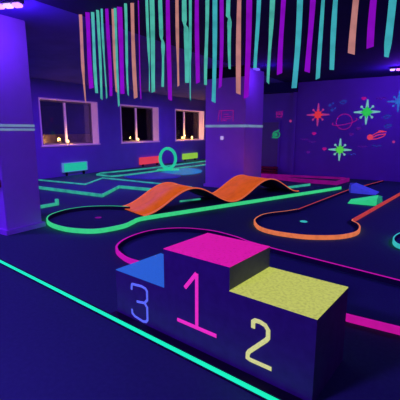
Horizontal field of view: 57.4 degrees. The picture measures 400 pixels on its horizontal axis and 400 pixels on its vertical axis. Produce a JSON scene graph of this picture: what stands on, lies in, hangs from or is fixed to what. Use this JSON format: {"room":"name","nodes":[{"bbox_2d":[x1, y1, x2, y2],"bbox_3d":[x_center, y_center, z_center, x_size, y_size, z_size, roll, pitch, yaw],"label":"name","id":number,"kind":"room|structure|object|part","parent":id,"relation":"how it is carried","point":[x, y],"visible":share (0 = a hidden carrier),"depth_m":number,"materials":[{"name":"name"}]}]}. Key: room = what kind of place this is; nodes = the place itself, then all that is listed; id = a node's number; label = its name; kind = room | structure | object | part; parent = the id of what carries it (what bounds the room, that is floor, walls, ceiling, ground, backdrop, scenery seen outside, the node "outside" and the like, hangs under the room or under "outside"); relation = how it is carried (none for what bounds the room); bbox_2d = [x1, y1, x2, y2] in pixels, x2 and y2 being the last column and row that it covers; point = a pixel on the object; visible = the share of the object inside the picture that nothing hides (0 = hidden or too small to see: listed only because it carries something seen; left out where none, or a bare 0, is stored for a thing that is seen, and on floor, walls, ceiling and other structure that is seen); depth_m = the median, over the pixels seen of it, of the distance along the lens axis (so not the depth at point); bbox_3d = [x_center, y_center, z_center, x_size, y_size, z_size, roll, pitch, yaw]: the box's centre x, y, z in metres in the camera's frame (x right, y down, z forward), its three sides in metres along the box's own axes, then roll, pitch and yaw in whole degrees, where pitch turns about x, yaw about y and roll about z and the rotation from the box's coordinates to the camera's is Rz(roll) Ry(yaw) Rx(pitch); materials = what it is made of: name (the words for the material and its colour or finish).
{"room":"games hall","nodes":[
{"label":"games hall","id":0,"kind":"room"},
{"bbox_2d":[30,77,205,178],"bbox_3d":[-5.153,-2.192,11.394,0.450,3.050,22.600,7,13,31],"label":"wall","id":1,"kind":"structure","parent":0,"point":[111,154],"depth_m":13.75,"materials":[{"name":"paint"}]},
{"bbox_2d":[38,97,100,146],"bbox_3d":[-4.444,-2.595,12.337,0.410,1.510,2.410,7,13,31],"label":"window","id":2,"kind":"structure","parent":1,"relation":"in","point":[92,107],"depth_m":12.81,"materials":[{"name":"white paint"}]},
{"bbox_3d":[-4.444,-1.878,12.473,0.410,0.050,2.410,7,13,31],"label":"sill","id":3,"kind":"part","parent":2,"relation":"part of","materials":[{"name":"white paint"}]},
{"bbox_3d":[-4.583,-2.619,12.421,0.010,1.335,2.190,7,13,31],"label":"pane","id":4,"kind":"part","parent":2,"relation":"part of","materials":[{"name":"clear glass"}]},
{"bbox_2d":[61,161,87,175],"bbox_3d":[-4.275,-1.078,12.524,0.079,0.440,1.020,7,13,31],"label":"bench","id":5,"kind":"object","parent":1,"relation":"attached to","point":[82,165],"visible":0.99,"depth_m":12.45,"materials":[{"name":"teal plastic"}]},
{"bbox_3d":[-4.278,-1.143,12.513,0.065,0.270,0.960,7,13,31],"label":"panel","id":6,"kind":"part","parent":5,"relation":"part of","materials":[{"name":"teal"}]},
{"bbox_2d":[120,104,159,143],"bbox_3d":[-2.586,-3.149,15.251,0.410,1.510,2.410,7,13,31],"label":"window","id":7,"kind":"structure","parent":1,"relation":"in","point":[141,122],"depth_m":15.52,"materials":[{"name":"black glass"}]},
{"bbox_3d":[-2.726,-3.173,15.336,0.010,1.335,2.190,7,13,31],"label":"pane","id":8,"kind":"part","parent":7,"relation":"part of","materials":[{"name":"clear glass"}]},
{"bbox_3d":[-2.586,-2.432,15.387,0.410,0.050,2.410,7,13,31],"label":"sill","id":9,"kind":"part","parent":7,"relation":"part of","materials":[{"name":"white paint"}]},
{"bbox_2d":[139,156,158,166],"bbox_3d":[-2.158,-1.683,15.851,0.079,0.385,1.360,7,13,31],"label":"bench","id":10,"kind":"object","parent":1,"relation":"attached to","point":[154,159],"visible":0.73,"depth_m":15.71,"materials":[{"name":"red plastic"}]},
{"bbox_3d":[-2.160,-1.728,15.844,0.065,0.255,1.300,7,13,31],"label":"panel","id":11,"kind":"part","parent":10,"relation":"part of","materials":[{"name":"red"}]},
{"bbox_2d":[175,109,204,140],"bbox_3d":[-0.609,-3.739,18.353,0.410,1.510,2.660,7,13,31],"label":"window","id":12,"kind":"structure","parent":1,"relation":"in","point":[188,123],"depth_m":18.70,"materials":[{"name":"white paint"}]},
{"bbox_3d":[-0.749,-3.763,18.437,0.010,1.335,2.440,7,13,31],"label":"pane","id":13,"kind":"part","parent":12,"relation":"part of","materials":[{"name":"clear glass"}]},
{"bbox_3d":[-0.609,-3.022,18.489,0.410,0.050,2.660,7,13,31],"label":"sill","id":14,"kind":"part","parent":12,"relation":"part of","materials":[{"name":"white paint"}]},
{"bbox_2d":[182,153,197,160],"bbox_3d":[-0.497,-2.174,18.458,0.079,0.375,1.300,7,13,31],"label":"board","id":15,"kind":"object","parent":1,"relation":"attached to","point":[187,155],"visible":0.99,"depth_m":18.35,"materials":[{"name":"green"}]},
{"bbox_3d":[-0.499,-2.223,18.451,0.065,0.235,1.240,7,13,31],"label":"panel","id":16,"kind":"part","parent":15,"relation":"part of","materials":[{"name":"green"}]},
{"bbox_2d":[0,159,399,399],"bbox_3d":[0.928,0.076,7.950,15.100,0.120,22.600,7,13,31],"label":"floor","id":17,"kind":"structure","parent":0,"point":[53,347],"depth_m":3.02,"materials":[{"name":"carpet"}]},
{"bbox_2d":[0,14,45,235],"bbox_3d":[-3.160,-1.092,5.607,1.250,3.050,0.640,7,13,31],"label":"pillar","id":18,"kind":"structure","parent":17,"relation":"on","point":[20,209],"depth_m":5.31,"materials":[{"name":"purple paint"}]},
{"bbox_2d":[0,128,34,130],"bbox_3d":[-3.160,-1.080,5.610,1.188,0.033,0.578,7,13,31],"label":"tape","id":19,"kind":"object","parent":18,"relation":"attached to","point":[1,129],"visible":1,"depth_m":5.31,"materials":[{"name":"blue"}]},
{"bbox_2d":[0,124,34,126],"bbox_3d":[-3.160,-1.136,5.599,1.188,0.036,0.578,7,13,31],"label":"tape","id":20,"kind":"object","parent":18,"relation":"attached to","point":[1,125],"visible":0.94,"depth_m":5.29,"materials":[{"name":"blue plastic"}]},
{"bbox_3d":[-3.160,0.372,5.886,1.250,0.070,0.640,7,13,31],"label":"skirting","id":21,"kind":"part","parent":18,"relation":"part of","materials":[{"name":"purple paint"}]},
{"bbox_2d":[40,199,58,207],"bbox_3d":[-3.189,0.113,7.087,0.063,0.130,0.984,8,13,35],"label":"kerb","id":22,"kind":"object","parent":17,"relation":"on","point":[56,200],"visible":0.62,"depth_m":7.34,"materials":[{"name":"teal plastic"}]},
{"bbox_2d":[38,177,191,196],"bbox_3d":[-2.859,-0.429,10.088,4.852,0.075,2.412,7,13,31],"label":"lane","id":23,"kind":"object","parent":17,"relation":"on","point":[101,187],"visible":0.73,"depth_m":9.94,"materials":[{"name":"teal"}]},
{"bbox_2d":[0,259,283,399],"bbox_3d":[-0.906,0.925,3.115,6.650,0.018,0.058,9,14,38],"label":"light strip","id":24,"kind":"object","parent":17,"relation":"on","point":[249,387],"visible":1,"depth_m":2.62,"materials":[{"name":"green plastic"}]},
{"bbox_2d":[96,160,205,176],"bbox_3d":[-1.177,-1.361,15.040,1.219,0.055,7.112,8,13,36],"label":"lane","id":25,"kind":"object","parent":17,"relation":"on","point":[198,163],"visible":0.78,"depth_m":13.81,"materials":[{"name":"teal"}]},
{"bbox_2d":[157,147,178,170],"bbox_3d":[-1.220,-1.567,13.870,0.840,0.884,0.480,0,11,-1],"label":"loop obstacle","id":26,"kind":"object","parent":25,"relation":"on","point":[165,168],"visible":0.96,"depth_m":13.81,"materials":[{"name":"teal plastic"}]},
{"bbox_2d":[124,172,180,178],"bbox_3d":[-1.455,-0.800,12.184,1.654,0.020,1.673,7,13,31],"label":"mat","id":27,"kind":"object","parent":17,"relation":"on","point":[155,175],"visible":1,"depth_m":11.97,"materials":[{"name":"blue fabric"}]},
{"bbox_2d":[161,168,201,174],"bbox_3d":[-0.492,-1.069,13.595,1.391,0.020,1.973,7,13,31],"label":"mat","id":28,"kind":"object","parent":17,"relation":"on","point":[183,171],"visible":0.88,"depth_m":13.43,"materials":[{"name":"blue fabric"}]},
{"bbox_2d":[46,183,340,233],"bbox_3d":[0.377,-0.027,7.982,7.088,0.070,1.733,-9,14,-38],"label":"lane","id":29,"kind":"object","parent":17,"relation":"on","point":[87,219],"visible":0.99,"depth_m":6.76,"materials":[{"name":"green plastic"}]},
{"bbox_3d":[-0.212,0.002,7.924,0.519,0.035,0.020,-7,13,-32],"label":"rail","id":30,"kind":"part","parent":29,"relation":"part of","materials":[{"name":"teal plastic"}]},
{"bbox_2d":[123,175,298,215],"bbox_3d":[0.439,-0.228,8.086,4.360,0.419,0.960,-8,14,-37],"label":"ramp","id":31,"kind":"object","parent":29,"relation":"on","point":[238,187],"visible":0.97,"depth_m":7.58,"materials":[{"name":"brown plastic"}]},
{"bbox_3d":[2.615,-0.368,9.793,1.036,0.065,0.030,-8,13,-35],"label":"rail","id":32,"kind":"part","parent":29,"relation":"part of","materials":[{"name":"teal plastic"}]},
{"bbox_2d":[111,233,347,399],"bbox_3d":[0.098,0.676,2.660,1.701,0.677,0.588,9,14,38],"label":"podium","id":33,"kind":"object","parent":17,"relation":"on","point":[218,299],"visible":0.99,"depth_m":2.34,"materials":[{"name":"blue paint"}]},
{"bbox_3d":[-0.065,1.040,2.524,1.701,0.014,0.070,9,14,38],"label":"board","id":34,"kind":"part","parent":33,"relation":"part of","materials":[{"name":"black paint"}]},
{"bbox_2d":[203,65,263,187],"bbox_3d":[0.932,-1.909,9.903,1.225,3.050,1.225,7,13,31],"label":"pillar","id":35,"kind":"structure","parent":17,"relation":"on","point":[239,152],"depth_m":9.46,"materials":[{"name":"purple paint"}]},
{"bbox_3d":[0.936,-0.446,10.188,1.225,0.070,1.210,7,13,31],"label":"skirting","id":36,"kind":"part","parent":35,"relation":"part of","materials":[{"name":"purple paint"}]},
{"bbox_2d":[218,110,232,120],"bbox_3d":[0.651,-2.154,9.357,0.454,0.278,0.004,7,13,31],"label":"drawing","id":37,"kind":"object","parent":35,"relation":"attached to","point":[220,110],"visible":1,"depth_m":9.36,"materials":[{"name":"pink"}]},
{"bbox_2d":[205,125,262,126],"bbox_3d":[0.936,-1.997,9.893,1.163,0.063,1.148,7,13,31],"label":"tape","id":38,"kind":"object","parent":35,"relation":"attached to","point":[205,125],"visible":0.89,"depth_m":9.44,"materials":[{"name":"blue"}]},
{"bbox_2d":[115,228,399,334],"bbox_3d":[1.188,0.767,3.833,5.036,0.060,1.608,7,13,31],"label":"lane","id":39,"kind":"object","parent":17,"relation":"on","point":[373,300],"visible":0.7,"depth_m":3.87,"materials":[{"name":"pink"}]},
{"bbox_2d":[261,166,277,173],"bbox_3d":[2.186,-1.058,12.847,1.100,0.280,0.230,7,13,31],"label":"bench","id":40,"kind":"object","parent":17,"relation":"on","point":[274,169],"visible":0.51,"depth_m":12.61,"materials":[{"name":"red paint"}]},
{"bbox_2d":[261,173,349,184],"bbox_3d":[2.483,-0.777,11.821,4.330,0.110,1.388,7,13,31],"label":"lane","id":41,"kind":"object","parent":17,"relation":"on","point":[294,178],"visible":0.76,"depth_m":11.24,"materials":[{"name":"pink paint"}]},
{"bbox_2d":[254,180,399,239],"bbox_3d":[3.528,0.018,7.770,1.632,0.062,6.966,10,15,43],"label":"lane","id":42,"kind":"object","parent":17,"relation":"on","point":[332,217],"visible":0.99,"depth_m":6.33,"materials":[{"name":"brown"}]},
{"bbox_3d":[3.551,-0.181,8.837,0.162,0.055,5.358,9,14,41],"label":"rail","id":43,"kind":"part","parent":42,"relation":"part of","materials":[{"name":"red"}]},
{"bbox_2d":[349,183,378,194],"bbox_3d":[4.003,-0.289,8.968,0.662,0.210,0.500,7,13,34],"label":"wedge obstacle","id":44,"kind":"object","parent":42,"relation":"on","point":[357,188],"visible":0.95,"depth_m":8.85,"materials":[{"name":"blue paint"}]},
{"bbox_2d":[348,195,381,205],"bbox_3d":[3.482,-0.016,7.670,0.642,0.158,0.500,6,12,28],"label":"wedge obstacle","id":45,"kind":"object","parent":42,"relation":"on","point":[371,200],"visible":0.87,"depth_m":7.49,"materials":[{"name":"green paint"}]},
{"bbox_3d":[4.235,-0.036,8.055,0.033,0.062,5.330,9,14,39],"label":"rail","id":46,"kind":"part","parent":42,"relation":"part of","materials":[{"name":"red"}]},
{"bbox_2d":[392,233,399,248],"bbox_3d":[3.360,0.597,4.728,1.522,0.060,1.168,7,13,31],"label":"lane","id":47,"kind":"object","parent":17,"relation":"on","point":[396,239],"visible":1,"depth_m":4.97,"materials":[{"name":"teal plastic"}]},
{"bbox_2d":[0,0,399,100],"bbox_3d":[0.928,-3.053,7.355,15.100,0.150,22.600,7,13,31],"label":"ceiling","id":48,"kind":"structure","parent":0,"point":[370,62],"depth_m":6.55,"materials":[{"name":"black paint"}]},
{"bbox_2d":[0,0,24,8],"bbox_3d":[-2.379,-2.374,4.428,0.500,0.090,0.120,2,11,12],"label":"lamp","id":49,"kind":"object","parent":48,"relation":"attached to","point":[9,4],"visible":1,"depth_m":4.38,"materials":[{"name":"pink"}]},
{"bbox_2d":[79,14,85,101],"bbox_3d":[-1.630,-1.949,5.079,0.044,1.168,0.048,7,13,31],"label":"ribbon","id":50,"kind":"object","parent":48,"relation":"hanging from","point":[80,15],"visible":1,"depth_m":5.06,"materials":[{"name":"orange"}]},
{"bbox_2d":[85,12,93,88],"bbox_3d":[-1.506,-2.020,4.968,0.066,0.987,0.017,-2,11,-11],"label":"ribbon","id":51,"kind":"object","parent":48,"relation":"hanging from","point":[87,14],"visible":1,"depth_m":4.97,"materials":[{"name":"purple fabric"}]},
{"bbox_2d":[91,12,97,92],"bbox_3d":[-1.435,-1.992,4.965,0.050,1.041,0.028,-5,12,-25],"label":"ribbon","id":52,"kind":"object","parent":48,"relation":"hanging from","point":[92,13],"visible":1,"depth_m":4.96,"materials":[{"name":"teal fabric"}]},
{"bbox_2d":[96,10,102,99],"bbox_3d":[-1.342,-1.928,4.892,0.043,1.140,0.016,-7,13,-34],"label":"ribbon","id":53,"kind":"object","parent":48,"relation":"hanging from","point":[97,11],"visible":1,"depth_m":4.87,"materials":[{"name":"teal fabric"}]},
{"bbox_2d":[101,9,106,98],"bbox_3d":[-1.272,-1.922,4.839,0.034,1.131,0.035,7,13,31],"label":"ribbon","id":54,"kind":"object","parent":48,"relation":"hanging from","point":[102,28],"visible":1,"depth_m":4.81,"materials":[{"name":"teal fabric"}]},
{"bbox_2d":[105,9,111,95],"bbox_3d":[-1.202,-1.940,4.830,0.055,1.093,0.013,0,11,-2],"label":"ribbon","id":55,"kind":"object","parent":48,"relation":"hanging from","point":[106,10],"visible":1,"depth_m":4.82,"materials":[{"name":"purple fabric"}]},
{"bbox_2d":[111,9,116,91],"bbox_3d":[-1.130,-1.962,4.839,0.044,1.052,0.027,-6,12,-28],"label":"ribbon","id":56,"kind":"object","parent":48,"relation":"hanging from","point":[112,10],"visible":0.83,"depth_m":4.83,"materials":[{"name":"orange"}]},
{"bbox_2d":[114,8,119,106],"bbox_3d":[-1.096,-1.865,4.822,0.038,1.238,0.025,-7,13,-34],"label":"ribbon","id":57,"kind":"object","parent":48,"relation":"hanging from","point":[115,10],"visible":1,"depth_m":4.81,"materials":[{"name":"teal fabric"}]},
{"bbox_2d":[117,7,124,93],"bbox_3d":[-1.029,-1.938,4.762,0.069,1.072,0.019,0,11,-2],"label":"ribbon","id":58,"kind":"object","parent":48,"relation":"hanging from","point":[119,9],"visible":1,"depth_m":4.75,"materials":[{"name":"purple fabric"}]},
{"bbox_2d":[124,3,128,95],"bbox_3d":[-0.930,-1.895,4.641,0.041,1.111,0.029,-8,14,-38],"label":"ribbon","id":59,"kind":"object","parent":48,"relation":"hanging from","point":[125,4],"visible":1,"depth_m":4.62,"materials":[{"name":"teal fabric"}]},
{"bbox_2d":[130,3,137,98],"bbox_3d":[-0.837,-1.873,4.625,0.060,1.148,0.018,-1,11,-7],"label":"ribbon","id":60,"kind":"object","parent":48,"relation":"hanging from","point":[131,4],"visible":1,"depth_m":4.63,"materials":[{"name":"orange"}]},
{"bbox_2d":[138,0,141,98],"bbox_3d":[-0.752,-1.853,4.542,0.020,1.156,0.007,-1,11,-7],"label":"ribbon","id":61,"kind":"object","parent":48,"relation":"hanging from","point":[138,0],"visible":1,"depth_m":4.54,"materials":[{"name":"purple fabric"}]},
{"bbox_2d":[145,0,149,91],"bbox_3d":[-0.630,-1.876,4.452,0.032,1.078,0.036,7,13,31],"label":"ribbon","id":62,"kind":"object","parent":48,"relation":"hanging from","point":[146,1],"visible":1,"depth_m":4.42,"materials":[{"name":"teal fabric"}]},
{"bbox_2d":[149,0,154,91],"bbox_3d":[-0.571,-1.859,4.410,0.063,1.095,0.028,-5,12,-23],"label":"ribbon","id":63,"kind":"object","parent":48,"relation":"hanging from","point":[152,8],"visible":1,"depth_m":4.40,"materials":[{"name":"teal fabric"}]},
{"bbox_2d":[158,0,164,86],"bbox_3d":[-0.453,-1.880,4.343,0.064,1.028,0.036,-5,12,-23],"label":"ribbon","id":64,"kind":"object","parent":48,"relation":"hanging from","point":[160,12],"visible":1,"depth_m":4.33,"materials":[{"name":"teal fabric"}]},
{"bbox_2d":[166,0,171,100],"bbox_3d":[-0.374,-1.806,4.391,0.060,1.192,0.016,0,11,-1],"label":"ribbon","id":65,"kind":"object","parent":48,"relation":"hanging from","point":[168,37],"visible":1,"depth_m":4.39,"materials":[{"name":"purple fabric"}]},
{"bbox_2d":[175,0,178,86],"bbox_3d":[-0.264,-1.867,4.295,0.043,1.036,0.024,-6,12,-28],"label":"ribbon","id":66,"kind":"object","parent":48,"relation":"hanging from","point":[176,1],"visible":1,"depth_m":4.28,"materials":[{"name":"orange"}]},
{"bbox_2d":[182,0,188,82],"bbox_3d":[-0.168,-1.877,4.240,0.079,0.996,0.042,-2,11,-12],"label":"ribbon","id":67,"kind":"object","parent":48,"relation":"hanging from","point":[184,6],"visible":0.9,"depth_m":4.24,"materials":[{"name":"teal"}]},
{"bbox_2d":[189,0,191,100],"bbox_3d":[-0.112,-1.765,4.215,0.023,1.206,0.034,10,15,42],"label":"ribbon","id":68,"kind":"object","parent":48,"relation":"hanging from","point":[190,1],"visible":1,"depth_m":4.20,"materials":[{"name":"teal fabric"}]},
{"bbox_2d":[195,0,199,83],"bbox_3d":[-0.030,-1.830,4.078,0.057,1.028,0.016,-1,11,-3],"label":"ribbon","id":69,"kind":"object","parent":48,"relation":"hanging from","point":[197,57],"visible":1,"depth_m":4.09,"materials":[{"name":"purple"}]},
{"bbox_2d":[204,0,208,84],"bbox_3d":[0.072,-1.812,4.032,0.056,1.045,0.028,-1,11,-5],"label":"ribbon","id":70,"kind":"object","parent":48,"relation":"hanging from","point":[206,1],"visible":1,"depth_m":4.03,"materials":[{"name":"teal"}]},
{"bbox_2d":[212,0,216,102],"bbox_3d":[0.160,-1.711,4.033,0.059,1.244,0.010,-4,11,-19],"label":"ribbon","id":71,"kind":"object","parent":48,"relation":"hanging from","point":[214,1],"visible":1,"depth_m":4.04,"materials":[{"name":"teal fabric"}]},
{"bbox_2d":[218,0,223,88],"bbox_3d":[0.235,-1.797,4.048,0.053,1.081,0.012,3,11,13],"label":"ribbon","id":72,"kind":"object","parent":48,"relation":"hanging from","point":[221,1],"visible":1,"depth_m":4.05,"materials":[{"name":"purple fabric"}]},
{"bbox_2d":[226,0,231,68],"bbox_3d":[0.310,-1.874,3.929,0.063,0.885,0.045,-1,11,-5],"label":"ribbon","id":73,"kind":"object","parent":48,"relation":"hanging from","point":[229,22],"visible":1,"depth_m":3.94,"materials":[{"name":"teal"}]},
{"bbox_2d":[236,0,240,94],"bbox_3d":[0.415,-1.725,3.898,0.059,1.166,0.014,3,11,13],"label":"ribbon","id":74,"kind":"object","parent":48,"relation":"hanging from","point":[238,23],"visible":1,"depth_m":3.92,"materials":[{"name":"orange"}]},
{"bbox_2d":[243,0,251,98],"bbox_3d":[0.495,-1.671,3.760,0.068,1.221,0.019,1,11,4],"label":"ribbon","id":75,"kind":"object","parent":48,"relation":"hanging from","point":[248,2],"visible":1,"depth_m":3.77,"materials":[{"name":"purple fabric"}]},
{"bbox_2d":[253,0,260,67],"bbox_3d":[0.587,-1.826,3.737,0.061,0.908,0.027,0,11,0],"label":"ribbon","id":76,"kind":"object","parent":48,"relation":"hanging from","point":[258,11],"visible":1,"depth_m":3.75,"materials":[{"name":"teal"}]},
{"bbox_2d":[267,0,274,83],"bbox_3d":[0.717,-1.728,3.673,0.045,1.077,0.053,7,13,31],"label":"ribbon","id":77,"kind":"object","parent":48,"relation":"hanging from","point":[272,2],"visible":1,"depth_m":3.69,"materials":[{"name":"teal"}]},
{"bbox_2d":[277,0,285,74],"bbox_3d":[0.808,-1.752,3.594,0.066,1.000,0.014,4,11,20],"label":"ribbon","id":78,"kind":"object","parent":48,"relation":"hanging from","point":[283,2],"visible":1,"depth_m":3.62,"materials":[{"name":"purple"}]},
{"bbox_2d":[292,0,302,87],"bbox_3d":[0.937,-1.662,3.491,0.071,1.139,0.017,2,11,10],"label":"ribbon","id":79,"kind":"object","parent":48,"relation":"hanging from","point":[299,2],"visible":1,"depth_m":3.52,"materials":[{"name":"teal fabric"}]},
{"bbox_2d":[304,0,315,72],"bbox_3d":[1.046,-1.722,3.443,0.072,1.004,0.017,4,12,21],"label":"ribbon","id":80,"kind":"object","parent":48,"relation":"hanging from","point":[312,2],"visible":1,"depth_m":3.47,"materials":[{"name":"purple"}]},
{"bbox_2d":[316,0,324,78],"bbox_3d":[1.120,-1.668,3.362,0.059,1.079,0.024,-3,11,-14],"label":"ribbon","id":81,"kind":"object","parent":48,"relation":"hanging from","point":[319,51],"visible":1,"depth_m":3.40,"materials":[{"name":"teal"}]},
{"bbox_2d":[330,0,337,69],"bbox_3d":[1.245,-1.718,3.374,0.054,0.985,0.028,2,11,11],"label":"ribbon","id":82,"kind":"object","parent":48,"relation":"hanging from","point":[335,2],"visible":1,"depth_m":3.41,"materials":[{"name":"teal"}]},
{"bbox_2d":[348,0,358,54],"bbox_3d":[1.389,-1.756,3.267,0.069,0.870,0.015,4,11,19],"label":"ribbon","id":83,"kind":"object","parent":48,"relation":"hanging from","point":[352,34],"visible":1,"depth_m":3.31,"materials":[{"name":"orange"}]},
{"bbox_2d":[366,0,376,48],"bbox_3d":[1.503,-1.751,3.157,0.066,0.840,0.014,2,11,12],"label":"ribbon","id":84,"kind":"object","parent":48,"relation":"hanging from","point":[372,8],"visible":1,"depth_m":3.20,"materials":[{"name":"purple"}]},
{"bbox_2d":[384,0,396,56],"bbox_3d":[1.617,-1.690,3.070,0.070,0.927,0.033,0,11,-1],"label":"ribbon","id":85,"kind":"object","parent":48,"relation":"hanging from","point":[392,3],"visible":1,"depth_m":3.11,"materials":[{"name":"teal"}]},
{"bbox_2d":[389,66,399,70],"bbox_3d":[4.907,-3.245,9.010,0.420,0.090,0.120,4,11,20],"label":"lamp","id":86,"kind":"object","parent":48,"relation":"attached to","point":[392,68],"visible":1,"depth_m":9.00,"materials":[{"name":"grey"}]},
{"bbox_2d":[263,75,399,178],"bbox_3d":[7.584,-2.498,13.006,9.600,3.050,5.900,7,13,31],"label":"wall","id":87,"kind":"structure","parent":0,"point":[369,161],"depth_m":11.50,"materials":[{"name":"paint"}]},
{"bbox_2d":[261,120,280,173],"bbox_3d":[2.397,-1.856,12.866,0.840,1.840,0.040,7,13,31],"label":"door","id":88,"kind":"structure","parent":87,"relation":"in","point":[270,146],"depth_m":12.78,"materials":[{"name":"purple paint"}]},
{"bbox_2d":[272,130,279,137],"bbox_3d":[2.622,-2.281,12.615,0.300,0.308,0.008,7,13,31],"label":"creature","id":89,"kind":"object","parent":88,"relation":"attached to","point":[274,133],"visible":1,"depth_m":12.62,"materials":[{"name":"green paint"}]},
{"bbox_2d":[264,82,297,93],"bbox_3d":[2.570,-3.748,12.241,1.350,0.310,0.300,7,13,31],"label":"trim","id":90,"kind":"structure","parent":87,"relation":"attached to","point":[282,87],"depth_m":12.06,"materials":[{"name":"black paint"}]},
{"bbox_2d":[290,86,297,174],"bbox_3d":[3.152,-2.359,12.272,0.120,3.050,0.070,7,13,31],"label":"trim","id":91,"kind":"structure","parent":87,"relation":"attached to","point":[295,94],"depth_m":12.26,"materials":[{"name":"paint"}]},
{"bbox_2d":[307,103,328,125],"bbox_3d":[3.812,-2.755,11.812,0.720,0.720,0.008,7,13,31],"label":"star","id":92,"kind":"object","parent":87,"relation":"attached to","point":[317,114],"visible":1,"depth_m":11.81,"materials":[{"name":"red paint"}]},
{"bbox_2d":[328,139,351,160],"bbox_3d":[4.448,-1.600,11.627,0.700,0.700,0.008,7,13,31],"label":"star","id":93,"kind":"object","parent":87,"relation":"attached to","point":[339,149],"visible":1,"depth_m":11.63,"materials":[{"name":"green paint"}]},
{"bbox_2d":[332,114,356,129],"bbox_3d":[4.517,-2.447,11.425,0.746,0.487,0.004,7,13,31],"label":"drawing","id":94,"kind":"object","parent":87,"relation":"attached to","point":[341,114],"depth_m":11.45,"materials":[{"name":"purple paint"}]},
{"bbox_2d":[294,173,399,181],"bbox_3d":[6.564,-0.506,10.480,7.900,0.080,0.020,7,13,31],"label":"baseboard","id":95,"kind":"structure","parent":87,"relation":"attached to","point":[305,174],"depth_m":11.51,"materials":[{"name":"paint"}]},
{"bbox_2d":[354,99,379,123],"bbox_3d":[5.041,-2.660,11.047,0.740,0.740,0.008,7,13,31],"label":"star","id":96,"kind":"object","parent":87,"relation":"attached to","point":[366,112],"visible":1,"depth_m":11.04,"materials":[{"name":"green paint"}]},
{"bbox_2d":[367,130,386,139],"bbox_3d":[5.321,-1.950,11.006,0.527,0.287,0.007,7,13,31],"label":"drawing","id":97,"kind":"object","parent":87,"relation":"attached to","point":[369,137],"depth_m":11.04,"materials":[{"name":"red paint"}]},
{"bbox_2d":[387,91,399,111],"bbox_3d":[5.745,-2.853,10.562,0.600,0.600,0.008,7,13,31],"label":"star","id":98,"kind":"object","parent":87,"relation":"attached to","point":[397,101],"visible":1,"depth_m":10.59,"materials":[{"name":"blue paint"}]},
{"label":"outside","id":99,"kind":"structure","parent":0,"visible":0},
{"bbox_2d":[42,134,89,143],"bbox_3d":[-3.941,-2.190,15.906,0.300,1.360,15.000,7,13,31],"label":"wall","id":100,"kind":"structure","parent":99,"point":[47,138],"depth_m":13.71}
]}

